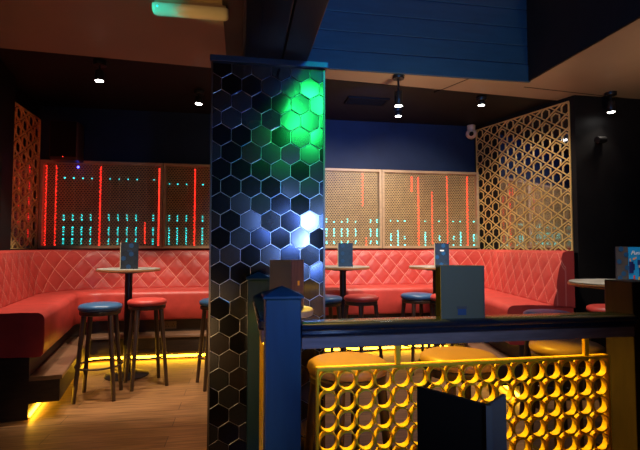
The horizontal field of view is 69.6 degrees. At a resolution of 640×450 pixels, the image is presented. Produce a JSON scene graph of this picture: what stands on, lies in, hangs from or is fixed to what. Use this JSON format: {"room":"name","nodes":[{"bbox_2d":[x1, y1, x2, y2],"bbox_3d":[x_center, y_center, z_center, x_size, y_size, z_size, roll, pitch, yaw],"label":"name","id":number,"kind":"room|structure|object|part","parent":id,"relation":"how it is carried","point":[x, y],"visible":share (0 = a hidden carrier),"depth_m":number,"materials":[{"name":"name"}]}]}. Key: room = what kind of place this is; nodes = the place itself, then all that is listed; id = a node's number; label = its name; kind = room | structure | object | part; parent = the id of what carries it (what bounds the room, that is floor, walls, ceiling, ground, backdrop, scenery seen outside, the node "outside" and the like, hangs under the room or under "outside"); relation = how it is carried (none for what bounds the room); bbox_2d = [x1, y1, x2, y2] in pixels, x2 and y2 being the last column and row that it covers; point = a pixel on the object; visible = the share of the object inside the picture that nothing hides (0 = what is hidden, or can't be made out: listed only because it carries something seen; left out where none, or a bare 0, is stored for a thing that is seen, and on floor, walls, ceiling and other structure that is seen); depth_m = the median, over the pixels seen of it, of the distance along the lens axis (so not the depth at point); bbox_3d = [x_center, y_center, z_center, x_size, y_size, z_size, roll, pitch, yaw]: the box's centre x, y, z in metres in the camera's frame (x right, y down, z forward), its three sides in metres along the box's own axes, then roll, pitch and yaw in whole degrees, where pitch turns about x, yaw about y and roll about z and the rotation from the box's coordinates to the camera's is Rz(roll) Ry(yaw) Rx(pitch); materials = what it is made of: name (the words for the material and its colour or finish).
{"room":"entertainment venue","nodes":[
{"label":"entertainment venue","id":0,"kind":"room"},
{"bbox_2d":[0,59,39,249],"bbox_3d":[-2.463,-0.200,1.059,0.900,3.000,8.900,0,-3,-10],"label":"wall","id":1,"kind":"structure","parent":0,"point":[10,94],"depth_m":4.37,"materials":[{"name":"black paint"}]},
{"bbox_2d":[10,102,40,248],"bbox_3d":[-3.216,-0.502,4.997,0.018,1.524,0.815,1,-3,-12],"label":"lattice screen","id":2,"kind":"object","parent":1,"relation":"attached to","point":[27,126],"visible":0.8,"depth_m":5.04,"materials":[{"name":"brown wood"}]},
{"bbox_2d":[49,120,83,162],"bbox_3d":[-2.907,-0.946,5.340,0.300,0.440,0.392,0,-3,-10],"label":"speaker","id":3,"kind":"object","parent":1,"relation":"attached to","point":[66,137],"visible":1,"depth_m":5.16},
{"bbox_2d":[36,106,474,249],"bbox_3d":[-0.568,0.035,5.970,6.100,3.000,0.150,0,-3,-10],"label":"wall","id":4,"kind":"structure","parent":0,"point":[112,135],"depth_m":5.79,"materials":[{"name":"blue paint"}]},
{"bbox_2d":[38,159,163,248],"bbox_3d":[-2.593,-0.238,5.505,1.375,1.038,0.106,0,-3,-10],"label":"led panel","id":5,"kind":"object","parent":4,"relation":"attached to","point":[96,204],"visible":1,"depth_m":5.49,"materials":[{"name":"brown"}]},
{"bbox_2d":[162,163,209,247],"bbox_3d":[-1.233,-0.227,5.738,1.375,1.038,0.106,0,-3,-10],"label":"led panel","id":6,"kind":"object","parent":4,"relation":"attached to","point":[186,187],"visible":0.41,"depth_m":5.66,"materials":[{"name":"brown"}]},
{"bbox_2d":[38,248,476,249],"bbox_3d":[-0.576,0.329,5.858,5.530,0.062,0.040,0,-3,-10],"label":"trim","id":7,"kind":"structure","parent":4,"relation":"attached to","point":[152,248],"depth_m":5.66,"materials":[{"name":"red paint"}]},
{"bbox_2d":[325,168,381,247],"bbox_3d":[0.127,-0.216,5.971,1.375,1.038,0.106,0,-3,-10],"label":"led panel","id":8,"kind":"object","parent":4,"relation":"attached to","point":[353,197],"visible":0.55,"depth_m":6.01,"materials":[{"name":"brown"}]},
{"bbox_2d":[382,170,479,247],"bbox_3d":[1.487,-0.205,6.205,1.375,1.038,0.106,0,-3,-10],"label":"led panel","id":9,"kind":"object","parent":4,"relation":"attached to","point":[421,209],"visible":1,"depth_m":6.19,"materials":[{"name":"brown"}]},
{"bbox_2d":[222,0,328,60],"bbox_3d":[0.018,-1.769,0.662,0.510,1.462,7.130,0,-3,-10],"label":"beam","id":10,"kind":"structure","parent":0,"point":[290,28],"depth_m":2.31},
{"bbox_2d":[258,0,263,58],"bbox_3d":[-0.260,-0.968,2.084,0.006,0.008,3.700,0,-3,-10],"label":"trim","id":11,"kind":"structure","parent":10,"relation":"attached to","point":[263,0],"depth_m":2.23,"materials":[{"name":"black metal"}]},
{"bbox_2d":[0,349,602,449],"bbox_3d":[1.134,1.368,1.603,8.400,0.080,9.300,0,-3,-10],"label":"floor","id":12,"kind":"structure","parent":0,"point":[153,416],"depth_m":3.42,"materials":[{"name":"brown wood"}]},
{"bbox_2d":[71,301,122,403],"bbox_3d":[-1.854,1.047,3.867,0.372,0.782,0.372,1,-3,-13],"label":"bar stool","id":13,"kind":"object","parent":12,"relation":"on","point":[110,309],"visible":1,"depth_m":3.77,"materials":[{"name":"wood"}]},
{"bbox_3d":[-1.949,1.086,3.720,0.042,0.689,0.107,-2,-3,37],"label":"leg","id":14,"kind":"part","parent":13,"relation":"part of","materials":[{"name":"brown wood"}]},
{"bbox_3d":[-2.000,1.098,3.960,0.107,0.689,0.042,-2,-3,37],"label":"leg","id":15,"kind":"part","parent":13,"relation":"part of","materials":[{"name":"brown wood"}]},
{"bbox_3d":[-1.854,0.686,3.884,0.344,0.060,0.344,1,-3,-13],"label":"seat","id":16,"kind":"part","parent":13,"relation":"part of","materials":[{"name":"blue leather"}]},
{"bbox_3d":[-1.706,1.089,3.774,0.107,0.689,0.042,-1,-3,28],"label":"leg","id":17,"kind":"part","parent":13,"relation":"part of","materials":[{"name":"brown wood"}]},
{"bbox_3d":[-1.763,1.100,4.013,0.042,0.689,0.107,-1,-3,28],"label":"leg","id":18,"kind":"part","parent":13,"relation":"part of","materials":[{"name":"brown wood"}]},
{"bbox_2d":[96,267,160,380],"bbox_3d":[-1.882,0.946,4.507,0.592,1.040,0.592,0,-3,-10],"label":"pedestal table","id":19,"kind":"object","parent":12,"relation":"on","point":[139,373],"visible":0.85,"depth_m":4.47,"materials":[{"name":"black metal"}]},
{"bbox_2d":[120,242,138,268],"bbox_3d":[-1.827,0.296,4.426,0.164,0.256,0.093,1,-3,-13],"label":"menu","id":20,"kind":"object","parent":19,"relation":"on","point":[129,252],"visible":0.98,"depth_m":4.38,"materials":[{"name":"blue paper"}]},
{"bbox_2d":[123,297,168,391],"bbox_3d":[-1.589,1.063,4.216,0.372,0.782,0.372,2,-3,-33],"label":"bar stool","id":21,"kind":"object","parent":12,"relation":"on","point":[136,305],"visible":1,"depth_m":4.16,"materials":[{"name":"red leather"}]},
{"bbox_3d":[-1.760,1.111,4.249,0.107,0.689,0.042,0,-3,8],"label":"leg","id":22,"kind":"part","parent":21,"relation":"part of","materials":[{"name":"brown wood"}]},
{"bbox_3d":[-1.624,1.102,4.044,0.042,0.689,0.107,0,-3,8],"label":"leg","id":23,"kind":"part","parent":21,"relation":"part of","materials":[{"name":"brown wood"}]},
{"bbox_3d":[-1.589,0.703,4.234,0.344,0.060,0.344,2,-3,-33],"label":"seat","id":24,"kind":"part","parent":21,"relation":"part of","materials":[{"name":"red leather"}]},
{"bbox_3d":[-1.555,1.118,4.384,0.042,0.689,0.107,0,-3,8],"label":"leg","id":25,"kind":"part","parent":21,"relation":"part of","materials":[{"name":"brown wood"}]},
{"bbox_3d":[-1.420,1.108,4.175,0.107,0.689,0.042,-1,-3,17],"label":"leg","id":26,"kind":"part","parent":21,"relation":"part of","materials":[{"name":"brown wood"}]},
{"bbox_2d":[196,298,208,391],"bbox_3d":[-0.933,1.063,4.207,0.372,0.782,0.372,1,-3,-27],"label":"bar stool","id":27,"kind":"object","parent":12,"relation":"on","point":[204,302],"visible":0.31,"depth_m":4.15,"materials":[{"name":"brown wood"}]},
{"bbox_3d":[-1.098,1.112,4.261,0.107,0.689,0.042,-1,-3,22],"label":"leg","id":28,"kind":"part","parent":27,"relation":"part of","materials":[{"name":"brown wood"}]},
{"bbox_3d":[-0.933,0.703,4.225,0.344,0.060,0.344,1,-3,-27],"label":"seat","id":29,"kind":"part","parent":27,"relation":"part of","materials":[{"name":"blue leather"}]},
{"bbox_3d":[-0.990,1.101,4.041,0.042,0.689,0.107,-1,-3,22],"label":"leg","id":30,"kind":"part","parent":27,"relation":"part of","materials":[{"name":"brown wood"}]},
{"bbox_2d":[246,272,269,449],"bbox_3d":[-0.334,0.812,2.474,0.132,1.115,0.132,0,-3,-10],"label":"newel post","id":31,"kind":"object","parent":12,"relation":"on","point":[258,283],"visible":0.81,"depth_m":2.42,"materials":[{"name":"blue paint"}]},
{"bbox_2d":[259,339,263,449],"bbox_3d":[-0.235,0.896,2.027,0.034,0.904,0.775,0,-3,-10],"label":"screen","id":32,"kind":"object","parent":12,"relation":"on","point":[261,363],"visible":0.28,"depth_m":2.26,"materials":[{"name":"yellow paint"}]},
{"bbox_2d":[253,296,312,343],"bbox_3d":[-0.169,0.406,2.059,0.244,0.094,0.780,0,-3,-10],"label":"handrail","id":33,"kind":"object","parent":32,"relation":"on","point":[258,301],"visible":0.38,"depth_m":1.89,"materials":[{"name":"blue wood"}]},
{"bbox_3d":[-0.241,0.378,2.048,0.097,0.040,0.780,0,-3,-10],"label":"moulded rail","id":34,"kind":"part","parent":33,"relation":"part of","materials":[{"name":"blue wood"}]},
{"bbox_2d":[270,260,303,306],"bbox_3d":[-0.143,0.252,1.969,0.148,0.205,0.060,0,-3,-4],"label":"menu","id":35,"kind":"object","parent":33,"relation":"on","point":[289,274],"visible":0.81,"depth_m":1.97,"materials":[{"name":"brown paper"}]},
{"bbox_2d":[207,54,327,449],"bbox_3d":[-0.335,0.227,2.867,0.668,2.320,0.640,0,-3,-10],"label":"tiled column","id":36,"kind":"structure","parent":12,"relation":"on","point":[267,131],"depth_m":2.59,"materials":[{"name":"black tile"}]},
{"bbox_3d":[-0.335,-0.914,2.922,0.668,0.035,0.640,0,-3,-10],"label":"cap trim","id":37,"kind":"part","parent":36,"relation":"part of","materials":[{"name":"blue"}]},
{"bbox_2d":[262,286,303,449],"bbox_3d":[-0.133,0.769,1.586,0.137,1.115,0.137,0,-3,-10],"label":"newel post","id":38,"kind":"object","parent":12,"relation":"on","point":[282,305],"visible":1,"depth_m":1.54,"materials":[{"name":"blue paint"}]},
{"bbox_2d":[0,249,574,422],"bbox_3d":[-0.383,0.861,4.614,5.254,1.220,2.494,0,-3,-10],"label":"banquette","id":39,"kind":"object","parent":12,"relation":"on","point":[42,291],"visible":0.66,"depth_m":4.91,"materials":[{"name":"red leather"}]},
{"bbox_3d":[-0.382,0.863,4.608,5.224,0.327,2.476,0,-3,-10],"label":"seat","id":40,"kind":"part","parent":39,"relation":"part of","materials":[{"name":"red leather"}]},
{"bbox_3d":[-0.383,0.488,4.632,5.254,0.472,2.494,0,-3,-10],"label":"backrest","id":41,"kind":"part","parent":39,"relation":"part of","materials":[{"name":"red leather"}]},
{"bbox_2d":[325,295,343,352],"bbox_3d":[0.045,1.074,4.446,0.372,0.782,0.372,1,-3,-21],"label":"bar stool","id":42,"kind":"object","parent":12,"relation":"on","point":[331,301],"visible":0.33,"depth_m":4.38,"materials":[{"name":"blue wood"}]},
{"bbox_3d":[0.118,1.128,4.602,0.042,0.689,0.107,-1,-3,28],"label":"leg","id":43,"kind":"part","parent":42,"relation":"part of","materials":[{"name":"brown wood"}]},
{"bbox_3d":[0.045,0.714,4.463,0.344,0.060,0.344,1,-3,-21],"label":"seat","id":44,"kind":"part","parent":42,"relation":"part of","materials":[{"name":"blue leather"}]},
{"bbox_3d":[0.205,1.118,4.376,0.107,0.689,0.042,-1,-3,19],"label":"leg","id":45,"kind":"part","parent":42,"relation":"part of","materials":[{"name":"brown wood"}]},
{"bbox_2d":[325,265,369,351],"bbox_3d":[0.250,0.970,5.004,0.592,1.040,0.592,0,-3,-10],"label":"pedestal table","id":46,"kind":"object","parent":12,"relation":"on","point":[342,270],"visible":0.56,"depth_m":4.97,"materials":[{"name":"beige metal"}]},
{"bbox_2d":[337,243,352,266],"bbox_3d":[0.263,0.321,4.947,0.164,0.256,0.093,0,-3,-8],"label":"menu","id":47,"kind":"object","parent":46,"relation":"on","point":[344,250],"visible":1,"depth_m":4.90,"materials":[{"name":"blue paper"}]},
{"bbox_2d":[304,352,392,449],"bbox_3d":[0.117,0.954,1.935,0.372,0.782,0.372,2,-3,-30],"label":"bar stool","id":48,"kind":"object","parent":12,"relation":"on","point":[346,379],"visible":0.68,"depth_m":1.89,"materials":[{"name":"yellow leather"}]},
{"bbox_3d":[-0.052,1.003,1.976,0.107,0.689,0.042,-1,-3,11],"label":"leg","id":49,"kind":"part","parent":48,"relation":"part of","materials":[{"name":"brown wood"}]},
{"bbox_3d":[0.074,0.993,1.764,0.042,0.689,0.107,-1,-3,11],"label":"leg","id":50,"kind":"part","parent":48,"relation":"part of","materials":[{"name":"brown wood"}]},
{"bbox_3d":[0.117,0.594,1.952,0.344,0.060,0.344,2,-3,-30],"label":"seat","id":51,"kind":"part","parent":48,"relation":"part of","materials":[{"name":"orange leather"}]},
{"bbox_3d":[0.160,1.009,2.101,0.042,0.689,0.107,-1,-3,11],"label":"leg","id":52,"kind":"part","parent":48,"relation":"part of","materials":[{"name":"brown wood"}]},
{"bbox_3d":[0.285,0.999,1.890,0.107,0.689,0.042,-1,-3,11],"label":"leg","id":53,"kind":"part","parent":48,"relation":"part of","materials":[{"name":"brown wood"}]},
{"bbox_2d":[340,294,382,358],"bbox_3d":[0.406,1.078,4.529,0.372,0.782,0.372,2,-3,-38],"label":"bar stool","id":54,"kind":"object","parent":12,"relation":"on","point":[361,300],"visible":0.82,"depth_m":4.43,"materials":[{"name":"red leather"}]},
{"bbox_3d":[0.234,1.126,4.549,0.107,0.689,0.042,-1,-3,11],"label":"leg","id":55,"kind":"part","parent":54,"relation":"part of","materials":[{"name":"brown wood"}]},
{"bbox_3d":[0.384,1.117,4.354,0.042,0.689,0.107,-1,-3,11],"label":"leg","id":56,"kind":"part","parent":54,"relation":"part of","materials":[{"name":"brown wood"}]},
{"bbox_3d":[0.406,0.718,4.546,0.344,0.060,0.344,2,-3,-38],"label":"seat","id":57,"kind":"part","parent":54,"relation":"part of","materials":[{"name":"red leather"}]},
{"bbox_3d":[0.579,1.124,4.504,0.107,0.689,0.042,-1,-3,11],"label":"leg","id":58,"kind":"part","parent":54,"relation":"part of","materials":[{"name":"brown wood"}]},
{"bbox_2d":[400,292,437,375],"bbox_3d":[0.998,1.086,4.691,0.372,0.782,0.372,1,-3,-18],"label":"bar stool","id":59,"kind":"object","parent":12,"relation":"on","point":[413,298],"visible":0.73,"depth_m":4.58,"materials":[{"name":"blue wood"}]},
{"bbox_3d":[0.843,1.136,4.769,0.107,0.689,0.042,-2,-3,31],"label":"leg","id":60,"kind":"part","parent":59,"relation":"part of","materials":[{"name":"brown wood"}]},
{"bbox_3d":[0.922,1.125,4.532,0.042,0.689,0.107,-1,-3,22],"label":"leg","id":61,"kind":"part","parent":59,"relation":"part of","materials":[{"name":"brown wood"}]},
{"bbox_3d":[0.998,0.726,4.708,0.344,0.060,0.344,1,-3,-18],"label":"seat","id":62,"kind":"part","parent":59,"relation":"part of","materials":[{"name":"blue leather"}]},
{"bbox_3d":[1.073,1.140,4.845,0.042,0.689,0.107,-1,-3,22],"label":"leg","id":63,"kind":"part","parent":59,"relation":"part of","materials":[{"name":"brown wood"}]},
{"bbox_3d":[1.154,1.129,4.613,0.107,0.689,0.042,-1,-3,22],"label":"leg","id":64,"kind":"part","parent":59,"relation":"part of","materials":[{"name":"brown wood"}]},
{"bbox_2d":[409,265,439,361],"bbox_3d":[1.277,0.972,5.049,0.592,1.040,0.592,0,-3,-10],"label":"pedestal table","id":65,"kind":"object","parent":12,"relation":"on","point":[419,267],"visible":0.32,"depth_m":5.02,"materials":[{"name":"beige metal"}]},
{"bbox_2d":[434,243,448,266],"bbox_3d":[1.303,0.324,4.984,0.164,0.254,0.093,0,-3,-7],"label":"menu","id":66,"kind":"object","parent":65,"relation":"on","point":[441,250],"visible":0.91,"depth_m":4.94,"materials":[{"name":"blue paper"}]},
{"bbox_2d":[427,294,467,348],"bbox_3d":[1.266,1.081,4.575,0.372,0.782,0.372,1,-3,-15],"label":"bar stool","id":67,"kind":"object","parent":12,"relation":"on","point":[433,296],"visible":0.14,"depth_m":4.54,"materials":[{"name":"brown wood"}]},
{"bbox_3d":[1.266,0.720,4.592,0.344,0.060,0.344,1,-3,-15],"label":"seat","id":68,"kind":"part","parent":67,"relation":"part of","materials":[{"name":"red leather"}]},
{"bbox_2d":[417,346,498,449],"bbox_3d":[0.624,0.960,2.052,0.372,0.782,0.372,1,-3,-15],"label":"bar stool","id":69,"kind":"object","parent":12,"relation":"on","point":[442,353],"visible":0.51,"depth_m":1.99,"materials":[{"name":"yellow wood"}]},
{"bbox_3d":[0.472,1.010,2.134,0.107,0.689,0.042,-1,-3,25],"label":"leg","id":70,"kind":"part","parent":69,"relation":"part of","materials":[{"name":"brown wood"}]},
{"bbox_3d":[0.541,0.999,1.898,0.042,0.689,0.107,-1,-3,25],"label":"leg","id":71,"kind":"part","parent":69,"relation":"part of","materials":[{"name":"brown wood"}]},
{"bbox_3d":[0.624,0.600,2.070,0.344,0.060,0.344,1,-3,-15],"label":"seat","id":72,"kind":"part","parent":69,"relation":"part of","materials":[{"name":"beige leather"}]},
{"bbox_3d":[0.708,1.014,2.203,0.042,0.689,0.107,-1,-3,25],"label":"leg","id":73,"kind":"part","parent":69,"relation":"part of","materials":[{"name":"brown wood"}]},
{"bbox_3d":[0.777,1.002,1.967,0.107,0.689,0.042,-1,-3,25],"label":"leg","id":74,"kind":"part","parent":69,"relation":"part of","materials":[{"name":"brown wood"}]},
{"bbox_2d":[316,339,611,449],"bbox_3d":[0.552,0.879,1.678,1.145,0.904,0.034,0,-3,-10],"label":"railing panel","id":75,"kind":"object","parent":12,"relation":"on","point":[605,429],"visible":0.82,"depth_m":1.71,"materials":[{"name":"yellow paint"}]},
{"bbox_2d":[519,309,570,429],"bbox_3d":[1.685,1.023,3.380,0.372,0.782,0.372,3,-4,-44],"label":"bar stool","id":76,"kind":"object","parent":12,"relation":"on","point":[530,311],"visible":0.16,"depth_m":3.37,"materials":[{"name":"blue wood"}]},
{"bbox_3d":[1.511,1.070,3.382,0.107,0.689,0.042,0,-3,5],"label":"leg","id":77,"kind":"part","parent":76,"relation":"part of","materials":[{"name":"brown wood"}]},
{"bbox_3d":[1.690,1.078,3.551,0.042,0.689,0.107,0,-3,5],"label":"leg","id":78,"kind":"part","parent":76,"relation":"part of","materials":[{"name":"brown wood"}]},
{"bbox_3d":[1.685,0.663,3.397,0.344,0.060,0.344,3,-4,-44],"label":"seat","id":79,"kind":"part","parent":76,"relation":"part of","materials":[{"name":"blue leather"}]},
{"bbox_3d":[1.679,1.062,3.204,0.042,0.689,0.107,0,-3,5],"label":"leg","id":80,"kind":"part","parent":76,"relation":"part of","materials":[{"name":"brown wood"}]},
{"bbox_2d":[524,339,605,449],"bbox_3d":[1.233,0.971,2.289,0.372,0.782,0.372,2,-3,-33],"label":"bar stool","id":81,"kind":"object","parent":12,"relation":"on","point":[564,346],"visible":0.45,"depth_m":2.25,"materials":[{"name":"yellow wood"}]},
{"bbox_3d":[1.063,1.019,2.321,0.107,0.689,0.042,0,-3,8],"label":"leg","id":82,"kind":"part","parent":81,"relation":"part of","materials":[{"name":"brown wood"}]},
{"bbox_3d":[1.268,1.026,2.457,0.042,0.689,0.107,0,-3,8],"label":"leg","id":83,"kind":"part","parent":81,"relation":"part of","materials":[{"name":"brown wood"}]},
{"bbox_3d":[1.233,0.611,2.306,0.344,0.060,0.344,2,-3,-33],"label":"seat","id":84,"kind":"part","parent":81,"relation":"part of","materials":[{"name":"beige leather"}]},
{"bbox_3d":[1.198,1.010,2.116,0.042,0.689,0.107,0,-3,8],"label":"leg","id":85,"kind":"part","parent":81,"relation":"part of","materials":[{"name":"brown wood"}]},
{"bbox_3d":[1.403,1.016,2.252,0.107,0.689,0.042,0,-3,8],"label":"leg","id":86,"kind":"part","parent":81,"relation":"part of","materials":[{"name":"brown wood"}]},
{"bbox_2d":[567,279,608,449],"bbox_3d":[1.829,0.862,2.752,0.592,1.040,0.592,0,-3,-10],"label":"pedestal table","id":87,"kind":"object","parent":12,"relation":"on","point":[584,283],"visible":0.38,"depth_m":2.74,"materials":[{"name":"black metal"},{"name":"wood"}]},
{"bbox_2d":[615,247,639,279],"bbox_3d":[1.831,0.234,2.729,0.225,0.214,0.097,0,-3,-4],"label":"menu","id":88,"kind":"object","parent":87,"relation":"on","point":[627,259],"visible":1,"depth_m":2.68,"materials":[{"name":"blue paper"}]},
{"bbox_2d":[617,247,629,278],"bbox_3d":[1.764,0.224,2.676,0.076,0.200,0.001,0,-3,-4],"label":"print","id":89,"kind":"object","parent":88,"relation":"attached to","point":[623,253],"depth_m":2.68,"materials":[{"name":"grey"}]},
{"bbox_2d":[628,247,639,279],"bbox_3d":[1.872,0.234,2.688,0.150,0.210,0.004,0,-3,-4],"label":"poster","id":90,"kind":"object","parent":88,"relation":"attached to","point":[633,252],"depth_m":2.68,"materials":[{"name":"blue paper"}]},
{"bbox_2d":[582,304,606,399],"bbox_3d":[2.349,1.039,3.706,0.372,0.782,0.372,1,-3,-21],"label":"bar stool","id":91,"kind":"object","parent":12,"relation":"on","point":[591,307],"visible":0.1,"depth_m":3.75,"materials":[{"name":"brown wood"}]},
{"bbox_3d":[2.189,1.089,3.772,0.107,0.689,0.042,-1,-3,19],"label":"leg","id":92,"kind":"part","parent":91,"relation":"part of","materials":[{"name":"brown wood"}]},
{"bbox_3d":[2.349,0.679,3.724,0.344,0.060,0.344,1,-3,-21],"label":"seat","id":93,"kind":"part","parent":91,"relation":"part of","materials":[{"name":"red leather"}]},
{"bbox_2d":[604,279,639,449],"bbox_3d":[1.355,0.792,1.968,0.150,1.105,0.150,0,-3,-10],"label":"newel post","id":94,"kind":"object","parent":12,"relation":"on","point":[621,295],"visible":0.95,"depth_m":1.94,"materials":[{"name":"brown wood"}]},
{"bbox_2d":[301,311,638,348],"bbox_3d":[0.617,0.390,1.727,1.396,0.094,0.152,0,-3,-10],"label":"handrail","id":95,"kind":"object","parent":94,"relation":"attached to","point":[391,331],"visible":0.91,"depth_m":1.65,"materials":[{"name":"blue wood"}]},
{"bbox_2d":[435,265,484,318],"bbox_3d":[0.517,0.247,1.724,0.168,0.192,0.083,0,-3,-7],"label":"menu","id":96,"kind":"object","parent":95,"relation":"on","point":[460,289],"visible":1,"depth_m":1.69,"materials":[{"name":"grey paper"}]},
{"bbox_3d":[0.295,0.905,0.719,0.560,0.760,0.560,0,-3,-10],"label":"dining table","id":97,"kind":"object","parent":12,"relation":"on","visible":0},
{"bbox_2d":[417,386,506,449],"bbox_3d":[0.262,0.425,0.872,0.152,0.214,0.089,-2,-3,38],"label":"menu","id":98,"kind":"object","parent":97,"relation":"on","point":[445,421],"visible":1,"depth_m":0.85,"materials":[{"name":"black paper"}]},
{"bbox_2d":[0,0,639,125],"bbox_3d":[1.126,-1.636,1.796,8.000,0.100,9.000,0,-3,-10],"label":"ceiling","id":99,"kind":"structure","parent":0,"point":[49,79],"depth_m":4.44,"materials":[{"name":"black paint"}]},
{"bbox_2d":[93,59,106,81],"bbox_3d":[-1.990,-1.385,4.153,0.116,0.176,0.116,0,-3,-10],"label":"spotlight","id":100,"kind":"object","parent":99,"relation":"attached to","point":[99,74],"visible":1,"depth_m":4.12,"materials":[{"name":"black metal"}]},
{"bbox_2d":[152,0,228,20],"bbox_3d":[-0.886,-1.474,3.168,0.504,0.092,0.121,0,-3,-10],"label":"emergency light","id":101,"kind":"object","parent":99,"relation":"attached to","point":[169,8],"visible":1,"depth_m":3.13,"materials":[{"name":"beige"}]},
{"bbox_2d":[193,90,203,104],"bbox_3d":[-1.303,-1.367,4.941,0.116,0.138,0.116,0,-3,-10],"label":"spotlight","id":102,"kind":"object","parent":99,"relation":"attached to","point":[198,100],"visible":1,"depth_m":4.91,"materials":[{"name":"black metal"}]},
{"bbox_2d":[344,96,389,105],"bbox_3d":[0.535,-1.422,5.290,0.480,0.018,0.240,0,-3,-10],"label":"ceiling vent","id":103,"kind":"object","parent":99,"relation":"in","point":[351,100],"visible":1,"depth_m":5.28,"materials":[{"name":"black plastic"}]},
{"bbox_2d":[392,74,403,106],"bbox_3d":[0.764,-1.306,4.481,0.116,0.302,0.116,0,-3,-10],"label":"spotlight","id":104,"kind":"object","parent":99,"relation":"attached to","point":[398,98],"visible":1,"depth_m":4.45,"materials":[{"name":"black metal"}]},
{"bbox_2d":[394,107,402,116],"bbox_3d":[0.946,-1.358,5.550,0.116,0.096,0.116,0,-3,-10],"label":"spotlight","id":105,"kind":"object","parent":99,"relation":"attached to","point":[398,111],"visible":1,"depth_m":5.52,"materials":[{"name":"black metal"}]},
{"bbox_2d":[466,124,476,138],"bbox_3d":[2.076,-1.272,6.297,0.150,0.187,0.174,0,-3,-10],"label":"security camera","id":106,"kind":"object","parent":99,"relation":"attached to","point":[471,133],"visible":1,"depth_m":6.26,"materials":[{"name":"beige plastic"}]},
{"bbox_2d":[476,96,486,105],"bbox_3d":[1.806,-1.381,5.151,0.116,0.088,0.116,0,-3,-10],"label":"spotlight","id":107,"kind":"object","parent":99,"relation":"attached to","point":[481,100],"visible":1,"depth_m":5.12,"materials":[{"name":"black metal"}]},
{"bbox_2d":[604,91,616,112],"bbox_3d":[3.146,-1.325,4.972,0.116,0.218,0.116,0,-3,-10],"label":"spotlight","id":108,"kind":"object","parent":99,"relation":"attached to","point":[611,108],"visible":1,"depth_m":4.94,"materials":[{"name":"black metal"}]},
{"bbox_2d":[308,0,530,82],"bbox_3d":[0.855,-1.915,4.453,2.560,0.934,0.042,0,-3,-10],"label":"wall","id":109,"kind":"structure","parent":0,"point":[464,39],"depth_m":4.47,"materials":[{"name":"blue paint"}]},
{"bbox_2d":[474,95,639,346],"bbox_3d":[3.363,0.029,5.829,2.200,3.000,1.460,0,-3,-10],"label":"wall","id":110,"kind":"structure","parent":0,"point":[605,176],"depth_m":5.08,"materials":[{"name":"black paint"}]},
{"bbox_2d":[333,79,628,98],"bbox_3d":[2.163,-1.441,4.910,4.101,0.013,0.464,0,-3,-10],"label":"trim","id":111,"kind":"structure","parent":110,"relation":"attached to","point":[333,79],"depth_m":4.82,"materials":[{"name":"black paint"}]},
{"bbox_2d":[594,136,607,144],"bbox_3d":[3.057,-0.929,5.011,0.164,0.094,0.132,0,-3,-10],"label":"security camera","id":112,"kind":"object","parent":110,"relation":"attached to","point":[600,140],"visible":1,"depth_m":4.97,"materials":[{"name":"black plastic"}]},
{"bbox_2d":[574,253,578,311],"bbox_3d":[2.472,0.897,5.039,0.648,1.190,2.474,0,-3,1],"label":"wall","id":113,"kind":"structure","parent":0,"point":[576,309],"depth_m":4.93,"materials":[{"name":"black paint"}]},
{"bbox_2d":[476,101,572,250],"bbox_3d":[2.466,-0.508,5.708,0.016,1.684,1.422,1,-3,-25],"label":"lattice screen","id":114,"kind":"object","parent":113,"relation":"attached to","point":[535,186],"visible":0.98,"depth_m":5.52,"materials":[{"name":"gold metal"}]},
{"bbox_2d":[526,0,639,80],"bbox_3d":[2.708,-2.057,1.148,0.023,0.882,7.150,0,-3,-10],"label":"wall","id":115,"kind":"structure","parent":0,"point":[558,31],"depth_m":4.08,"materials":[{"name":"black paint"}]}
]}

